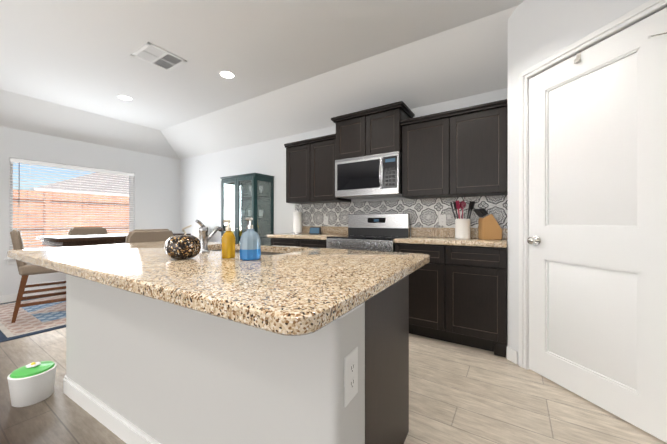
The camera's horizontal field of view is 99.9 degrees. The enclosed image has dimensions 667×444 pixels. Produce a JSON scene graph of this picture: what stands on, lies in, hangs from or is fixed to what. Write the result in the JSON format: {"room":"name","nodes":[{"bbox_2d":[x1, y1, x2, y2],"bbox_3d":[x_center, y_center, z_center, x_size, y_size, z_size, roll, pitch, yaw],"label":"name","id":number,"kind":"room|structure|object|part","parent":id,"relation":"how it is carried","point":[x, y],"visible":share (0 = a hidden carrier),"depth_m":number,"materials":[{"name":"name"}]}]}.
{"room":"dining room and kitchen","nodes":[
{"label":"dining room and kitchen","id":0,"kind":"room"},
{"bbox_2d":[0,126,179,295],"bbox_3d":[-5.143,-0.305,2.743,0.150,2.770,7.500,0,0,33],"label":"wall","id":1,"kind":"structure","parent":0,"point":[173,195],"depth_m":4.51,"materials":[{"name":"white paint"}]},
{"bbox_2d":[0,289,65,302],"bbox_3d":[-5.073,1.030,2.699,0.018,0.100,7.200,0,0,33],"label":"baseboard","id":2,"kind":"structure","parent":1,"relation":"attached to","point":[11,297],"depth_m":3.82,"materials":[{"name":"white wood"}]},
{"bbox_2d":[5,162,132,264],"bbox_3d":[-4.020,-0.151,4.446,0.175,1.450,1.580,0,0,33],"label":"window","id":3,"kind":"structure","parent":1,"relation":"in","point":[13,261],"depth_m":4.03,"materials":[{"name":"white plastic"}]},
{"bbox_2d":[9,158,133,248],"bbox_3d":[-4.010,-0.195,4.439,0.069,1.359,1.484,0,0,33],"label":"window blinds","id":4,"kind":"object","parent":3,"relation":"attached to","point":[65,167],"visible":0.67,"depth_m":4.27,"materials":[{"name":"white plastic"}]},
{"bbox_2d":[0,0,523,159],"bbox_3d":[-2.063,-1.420,0.757,7.880,0.636,7.900,0,0,33],"label":"ceiling","id":5,"kind":"structure","parent":0,"point":[71,69],"depth_m":2.81,"materials":[{"name":"white paint"}]},
{"bbox_2d":[116,94,133,100],"bbox_3d":[-2.749,-1.639,3.697,0.196,0.004,0.196,0,0,33],"label":"recessed light","id":6,"kind":"object","parent":5,"relation":"in","point":[124,97],"visible":1,"depth_m":3.69,"materials":[{"name":"white plastic"}]},
{"bbox_2d":[131,42,186,71],"bbox_3d":[-1.737,-1.635,2.795,0.360,0.008,0.360,0,0,33],"label":"ceiling vent","id":7,"kind":"object","parent":5,"relation":"in","point":[154,55],"visible":1,"depth_m":2.78,"materials":[{"name":"white metal"}]},
{"bbox_2d":[218,70,235,78],"bbox_3d":[-1.184,-1.638,3.117,0.196,0.004,0.196,0,0,33],"label":"recessed light","id":8,"kind":"object","parent":5,"relation":"in","point":[227,74],"visible":1,"depth_m":3.11,"materials":[{"name":"white plastic"}]},
{"bbox_2d":[0,301,666,443],"bbox_3d":[-2.063,1.132,0.759,7.480,0.100,7.500,0,0,33],"label":"floor","id":9,"kind":"structure","parent":0,"point":[460,394],"depth_m":1.62,"materials":[{"name":"brown wood"}]},
{"bbox_2d":[7,361,56,406],"bbox_3d":[-1.839,0.970,1.716,0.208,0.222,0.208,0,0,33],"label":"fountain","id":10,"kind":"object","parent":9,"relation":"on","point":[32,383],"visible":1,"depth_m":1.66,"materials":[{"name":"white plastic"}]},
{"bbox_2d":[0,294,65,342],"bbox_3d":[-3.155,1.075,3.902,1.800,0.008,2.200,0,0,33],"label":"rug","id":11,"kind":"object","parent":9,"relation":"on","point":[36,319],"depth_m":3.11,"materials":[{"name":"fabric"}]},
{"bbox_2d":[10,229,65,322],"bbox_3d":[-3.386,0.574,3.312,0.490,0.993,0.563,0,0,43],"label":"dining chair","id":12,"kind":"object","parent":11,"relation":"on","point":[25,270],"visible":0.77,"depth_m":3.06,"materials":[{"name":"wood"}]},
{"bbox_2d":[68,227,107,234],"bbox_3d":[-3.571,0.573,4.181,0.563,0.993,0.490,0,0,33],"label":"dining chair","id":13,"kind":"object","parent":11,"relation":"on","point":[85,230],"visible":0.23,"depth_m":4.27,"materials":[{"name":"fabric"}]},
{"bbox_2d":[36,233,190,246],"bbox_3d":[-2.989,0.625,3.937,0.920,0.891,1.500,0,0,33],"label":"dining table","id":14,"kind":"object","parent":11,"relation":"on","point":[75,240],"visible":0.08,"depth_m":3.38,"materials":[{"name":"brown wood"}]},
{"bbox_2d":[192,226,209,241],"bbox_3d":[-2.548,0.573,4.916,0.490,0.993,0.563,0,0,33],"label":"dining chair","id":15,"kind":"object","parent":11,"relation":"on","point":[195,232],"visible":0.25,"depth_m":5.12,"materials":[{"name":"white fabric"}]},
{"bbox_2d":[125,229,172,242],"bbox_3d":[-2.200,0.579,3.202,0.563,1.002,0.490,0,0,33],"label":"dining chair","id":16,"kind":"object","parent":9,"relation":"on","point":[143,235],"visible":0.23,"depth_m":3.02,"materials":[{"name":"fabric"}]},
{"bbox_2d":[63,277,408,443],"bbox_3d":[-0.665,0.641,1.601,2.067,0.880,0.880,0,0,33],"label":"kitchen island","id":17,"kind":"object","parent":9,"relation":"on","point":[148,375],"depth_m":1.12,"materials":[{"name":"grey paint"}]},
{"bbox_2d":[7,241,429,352],"bbox_3d":[-0.689,0.190,1.507,2.190,0.058,1.126,0,0,33],"label":"island countertop","id":18,"kind":"structure","parent":17,"relation":"on","point":[282,299],"depth_m":0.90,"materials":[{"name":"beige stone"}]},
{"bbox_2d":[165,225,200,258],"bbox_3d":[-0.662,0.087,1.232,0.145,0.148,0.145,0,0,33],"label":"pumpkin","id":19,"kind":"object","parent":18,"relation":"on","point":[184,246],"visible":1,"depth_m":1.19,"materials":[{"name":"multicoloured"}]},
{"bbox_2d":[195,220,222,252],"bbox_3d":[-0.686,0.074,1.563,0.144,0.174,0.232,0,0,33],"label":"faucet","id":20,"kind":"object","parent":18,"relation":"on","point":[204,237],"visible":0.9,"depth_m":1.47,"materials":[{"name":"silver metal"}]},
{"bbox_2d":[221,220,234,257],"bbox_3d":[-0.473,0.075,1.262,0.059,0.171,0.059,0,0,33],"label":"soap bottle","id":21,"kind":"object","parent":18,"relation":"on","point":[228,243],"visible":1,"depth_m":1.24,"materials":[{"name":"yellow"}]},
{"bbox_2d":[240,217,260,260],"bbox_3d":[-0.358,0.071,1.208,0.089,0.181,0.089,0,0,33],"label":"soap bottle","id":22,"kind":"object","parent":18,"relation":"on","point":[250,244],"visible":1,"depth_m":1.18,"materials":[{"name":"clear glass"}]},
{"bbox_2d":[344,346,357,407],"bbox_3d":[0.055,0.477,0.869,0.009,0.150,0.090,0,0,33],"label":"outlet plate","id":23,"kind":"object","parent":17,"relation":"attached to","point":[351,354],"depth_m":0.86,"materials":[{"name":"white plastic"}]},
{"bbox_2d":[220,173,273,244],"bbox_3d":[-1.349,0.189,4.335,0.795,1.780,0.407,0,0,33],"label":"display cabinet","id":24,"kind":"object","parent":9,"relation":"on","point":[253,197],"visible":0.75,"depth_m":4.22,"materials":[{"name":"teal paint"}]},
{"bbox_2d":[271,238,302,246],"bbox_3d":[-0.455,0.640,3.689,0.508,0.879,0.528,0,0,33],"label":"base cabinet","id":25,"kind":"object","parent":9,"relation":"on","point":[298,242],"depth_m":3.45,"materials":[{"name":"brown wood"}]},
{"bbox_2d":[267,234,347,241],"bbox_3d":[-0.315,0.179,3.584,0.927,0.040,0.552,0,0,33],"label":"countertop","id":26,"kind":"structure","parent":25,"relation":"on","point":[322,237],"depth_m":3.39,"materials":[{"name":"beige stone"}]},
{"bbox_2d":[292,208,302,233],"bbox_3d":[-0.494,-0.015,3.840,0.150,0.347,0.150,0,0,33],"label":"paper towel holder","id":27,"kind":"object","parent":26,"relation":"on","point":[297,222],"visible":1,"depth_m":3.79,"materials":[{"name":"white paper"}]},
{"bbox_2d":[309,227,321,233],"bbox_3d":[-0.236,0.111,3.649,0.150,0.095,0.077,0,0,21],"label":"smart display","id":28,"kind":"object","parent":26,"relation":"on","point":[315,230],"visible":1,"depth_m":3.62,"materials":[{"name":"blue plastic"}]},
{"bbox_2d":[303,238,325,247],"bbox_3d":[-0.133,0.640,3.481,0.508,0.879,0.528,0,0,33],"label":"base cabinet","id":29,"kind":"object","parent":9,"relation":"on","point":[307,242],"depth_m":3.23,"materials":[{"name":"brown wood"}]},
{"bbox_2d":[326,213,409,251],"bbox_3d":[0.371,0.482,3.077,0.764,1.155,0.607,0,0,33],"label":"range","id":30,"kind":"object","parent":9,"relation":"on","point":[375,232],"visible":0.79,"depth_m":3.12,"materials":[{"name":"silver metal"}]},
{"bbox_2d":[394,242,454,342],"bbox_3d":[0.953,0.641,2.782,0.522,0.879,0.528,0,0,33],"label":"base cabinet","id":31,"kind":"object","parent":9,"relation":"on","point":[432,286],"depth_m":2.52,"materials":[{"name":"brown wood"}]},
{"bbox_2d":[455,242,507,356],"bbox_3d":[1.287,0.641,2.566,0.521,0.879,0.528,0,0,33],"label":"base cabinet","id":32,"kind":"object","parent":9,"relation":"on","point":[458,291],"depth_m":2.31,"materials":[{"name":"brown wood"}]},
{"bbox_2d":[395,238,506,249],"bbox_3d":[1.113,0.180,2.664,0.919,0.040,0.552,0,0,33],"label":"countertop","id":33,"kind":"structure","parent":32,"relation":"on","point":[414,241],"depth_m":2.44,"materials":[{"name":"beige stone"}]},
{"bbox_2d":[450,197,474,238],"bbox_3d":[1.246,-0.039,2.704,0.212,0.398,0.156,0,0,33],"label":"utensil crock","id":34,"kind":"object","parent":33,"relation":"on","point":[462,228],"visible":1,"depth_m":2.66,"materials":[{"name":"white ceramic"}]},
{"bbox_2d":[473,208,501,239],"bbox_3d":[1.419,0.014,2.590,0.218,0.291,0.110,0,0,8],"label":"knife block","id":35,"kind":"object","parent":33,"relation":"on","point":[489,227],"visible":1,"depth_m":2.54,"materials":[{"name":"brown wood"}]},
{"bbox_2d":[180,0,648,339],"bbox_3d":[-0.135,-0.291,3.888,7.030,2.740,0.150,0,0,33],"label":"wall","id":36,"kind":"structure","parent":0,"point":[200,181],"depth_m":3.50,"materials":[{"name":"white paint"}]},
{"bbox_2d":[284,139,315,203],"bbox_3d":[-0.351,-0.631,3.740,0.468,0.750,0.328,0,0,33],"label":"upper cabinet","id":37,"kind":"object","parent":36,"relation":"attached to","point":[300,157],"depth_m":3.59,"materials":[{"name":"brown wood"}]},
{"bbox_2d":[316,135,350,202],"bbox_3d":[-0.060,-0.630,3.553,0.468,0.750,0.328,0,0,33],"label":"upper cabinet","id":38,"kind":"object","parent":36,"relation":"attached to","point":[325,169],"depth_m":3.39,"materials":[{"name":"brown wood"}]},
{"bbox_2d":[332,111,371,162],"bbox_3d":[0.312,-0.946,3.283,0.446,0.459,0.378,0,0,33],"label":"upper cabinet","id":39,"kind":"object","parent":36,"relation":"attached to","point":[352,138],"depth_m":3.12,"materials":[{"name":"brown wood"}]},
{"bbox_2d":[335,151,401,199],"bbox_3d":[0.427,-0.499,3.163,0.762,0.428,0.454,0,0,33],"label":"microwave","id":40,"kind":"object","parent":39,"relation":"attached to","point":[372,176],"visible":1,"depth_m":3.00,"materials":[{"name":"silver metal"}]},
{"bbox_2d":[372,103,411,154],"bbox_3d":[0.585,-0.946,3.107,0.446,0.459,0.378,0,0,33],"label":"upper cabinet","id":41,"kind":"object","parent":36,"relation":"attached to","point":[387,122],"depth_m":2.90,"materials":[{"name":"brown wood"}]},
{"bbox_2d":[295,195,507,227],"bbox_3d":[0.545,-0.098,3.354,2.622,0.313,0.009,0,0,33],"label":"tile backsplash","id":42,"kind":"structure","parent":36,"relation":"attached to","point":[425,212],"depth_m":3.11,"materials":[{"name":"grey tile"}]},
{"bbox_2d":[324,216,327,224],"bbox_3d":[-0.103,-0.021,3.762,0.070,0.114,0.007,0,0,33],"label":"electrical outlet plate","id":43,"kind":"object","parent":42,"relation":"attached to","point":[325,217],"depth_m":3.76,"materials":[{"name":"white plastic"}]},
{"bbox_2d":[439,215,445,225],"bbox_3d":[1.149,-0.020,2.955,0.070,0.114,0.007,0,0,33],"label":"electrical outlet plate","id":44,"kind":"object","parent":42,"relation":"attached to","point":[442,220],"depth_m":2.95,"materials":[{"name":"white plastic"}]},
{"bbox_2d":[302,226,506,237],"bbox_3d":[0.541,0.110,3.348,2.622,0.100,0.021,0,0,33],"label":"backsplash","id":45,"kind":"structure","parent":36,"relation":"attached to","point":[416,232],"depth_m":3.04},
{"bbox_2d":[402,111,459,198],"bbox_3d":[1.006,-0.630,2.866,0.521,0.750,0.328,0,0,33],"label":"upper cabinet","id":46,"kind":"object","parent":36,"relation":"attached to","point":[431,157],"depth_m":2.71,"materials":[{"name":"brown wood"}]},
{"bbox_2d":[460,103,507,196],"bbox_3d":[1.342,-0.630,2.649,0.521,0.750,0.328,0,0,33],"label":"upper cabinet","id":47,"kind":"object","parent":36,"relation":"attached to","point":[461,152],"depth_m":2.47,"materials":[{"name":"brown wood"}]},
{"bbox_2d":[519,0,666,369],"bbox_3d":[1.568,-0.014,1.690,0.131,2.191,0.891,0,0,-15],"label":"door frame","id":48,"kind":"structure","parent":36,"relation":"attached to","point":[634,16],"depth_m":2.05,"materials":[{"name":"white wood"}]},
{"bbox_2d":[527,7,666,442],"bbox_3d":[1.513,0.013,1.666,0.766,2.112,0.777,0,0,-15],"label":"door","id":49,"kind":"structure","parent":36,"relation":"in","point":[598,223],"depth_m":1.60,"materials":[{"name":"white wood"}]},
{"bbox_3d":[1.514,-0.068,1.664,0.586,1.949,0.503,0,0,33],"label":"door hardware","id":50,"kind":"part","parent":49,"relation":"part of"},
{"label":"outside","id":51,"kind":"structure","parent":0,"visible":0},
{"bbox_3d":[-19.263,1.272,12.319,33.940,0.100,50.000,0,0,33],"label":"ground","id":52,"kind":"structure","parent":51,"visible":0},
{"bbox_2d":[13,190,128,249],"bbox_3d":[-7.406,0.253,5.861,0.110,1.950,30.090,0,0,33],"label":"fence","id":53,"kind":"object","parent":52,"relation":"on","point":[98,204],"depth_m":6.96,"materials":[{"name":"brown wood"}]},
{"bbox_2d":[25,172,128,196],"bbox_3d":[-14.071,-1.449,29.551,10.900,5.310,26.300,0,0,33],"label":"neighbouring house","id":54,"kind":"structure","parent":52,"relation":"on","point":[121,184],"depth_m":18.97,"materials":[{"name":"beige roof shingles"}]}
]}

